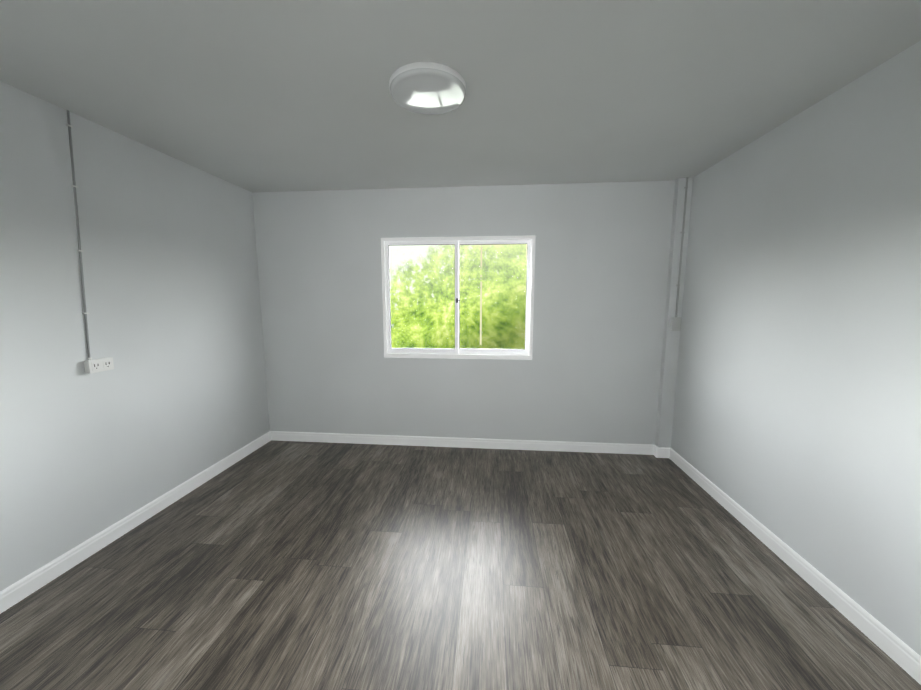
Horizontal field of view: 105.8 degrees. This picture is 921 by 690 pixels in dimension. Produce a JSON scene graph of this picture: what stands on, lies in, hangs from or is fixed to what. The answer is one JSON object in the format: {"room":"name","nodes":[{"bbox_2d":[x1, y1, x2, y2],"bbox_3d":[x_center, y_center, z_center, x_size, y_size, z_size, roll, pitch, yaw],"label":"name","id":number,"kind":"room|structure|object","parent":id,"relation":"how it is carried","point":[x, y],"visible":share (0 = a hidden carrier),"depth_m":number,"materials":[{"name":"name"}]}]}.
{"room":"empty room","nodes":[
{"label":"empty room","id":0,"kind":"room"},
{"bbox_2d":[0,81,269,590],"bbox_3d":[-2.240,0.025,1.580,0.100,2.500,4.160,1,8,5],"label":"wall","id":1,"kind":"structure","parent":0,"point":[176,396],"depth_m":2.12,"materials":[{"name":"paint"}]},
{"bbox_2d":[66,110,113,373],"bbox_3d":[-2.130,-0.559,1.964,0.039,1.443,0.129,1,8,5],"label":"electrical outlet","id":2,"kind":"object","parent":1,"relation":"attached to","point":[97,365],"visible":0.98,"depth_m":1.98,"materials":[{"name":"white plastic"}]},
{"bbox_2d":[0,431,271,613],"bbox_3d":[-2.182,1.214,1.748,0.014,0.098,3.930,1,8,5],"label":"baseboard","id":3,"kind":"structure","parent":1,"relation":"attached to","point":[16,592],"depth_m":2.14,"materials":[{"name":"white wood"}]},
{"bbox_2d":[0,440,920,689],"bbox_3d":[-0.196,1.347,1.570,4.205,0.120,4.160,1,8,5],"label":"floor","id":4,"kind":"structure","parent":0,"point":[283,565],"depth_m":1.78,"materials":[{"name":"brown wood"}]},
{"bbox_2d":[655,178,692,447],"bbox_3d":[1.917,-0.183,3.150,0.115,2.500,0.060,1,8,5],"label":"column","id":5,"kind":"structure","parent":4,"relation":"on","point":[668,375],"depth_m":3.12,"materials":[{"name":"paint"}]},
{"bbox_2d":[670,177,688,330],"bbox_3d":[1.915,-0.771,3.024,0.078,1.301,0.038,1,8,5],"label":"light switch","id":6,"kind":"object","parent":5,"relation":"attached to","point":[675,323],"visible":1,"depth_m":3.06,"materials":[{"name":"white plastic"}]},
{"bbox_2d":[0,0,920,192],"bbox_3d":[-0.196,-1.250,1.226,4.205,0.120,4.160,1,8,5],"label":"ceiling","id":7,"kind":"structure","parent":0,"point":[253,96],"depth_m":1.62,"materials":[{"name":"paint"}]},
{"bbox_2d":[389,62,465,114],"bbox_3d":[-0.157,-1.218,1.692,0.370,0.066,0.370,1,8,5],"label":"recessed light","id":8,"kind":"object","parent":7,"relation":"in","point":[428,88],"visible":1,"depth_m":1.61,"materials":[{"name":"white plastic"}]},
{"bbox_2d":[252,180,674,444],"bbox_3d":[-0.013,-0.217,3.402,4.005,2.500,0.100,1,8,5],"label":"wall","id":9,"kind":"structure","parent":0,"point":[590,371],"depth_m":3.34,"materials":[{"name":"paint"}]},
{"bbox_2d":[381,235,535,359],"bbox_3d":[-0.032,-0.443,3.356,1.446,1.150,0.085,1,8,5],"label":"window","id":10,"kind":"structure","parent":9,"relation":"in","point":[457,352],"depth_m":3.34,"materials":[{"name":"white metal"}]},
{"bbox_2d":[272,431,659,457],"bbox_3d":[-0.062,0.982,3.499,3.860,0.098,0.030,1,8,5],"label":"baseboard","id":11,"kind":"structure","parent":9,"relation":"attached to","point":[591,447],"depth_m":3.49,"materials":[{"name":"white wood"}]},
{"bbox_2d":[671,41,920,655],"bbox_3d":[1.849,0.073,1.215,0.100,2.500,4.160,1,8,5],"label":"wall","id":12,"kind":"structure","parent":0,"point":[796,427],"depth_m":1.77,"materials":[{"name":"paint"}]},
{"bbox_2d":[664,448,920,684],"bbox_3d":[1.791,1.265,1.363,0.014,0.098,3.870,1,8,5],"label":"baseboard","id":13,"kind":"structure","parent":12,"relation":"attached to","point":[898,651],"depth_m":1.77,"materials":[{"name":"white"}]},
{"label":"outside","id":14,"kind":"structure","parent":0,"visible":0},
{"bbox_2d":[389,244,526,348],"bbox_3d":[-0.136,-1.030,6.496,8.000,6.400,0.001,1,8,5],"label":"window glass","id":15,"kind":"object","parent":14,"point":[440,288],"depth_m":6.50,"materials":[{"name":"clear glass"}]}
]}

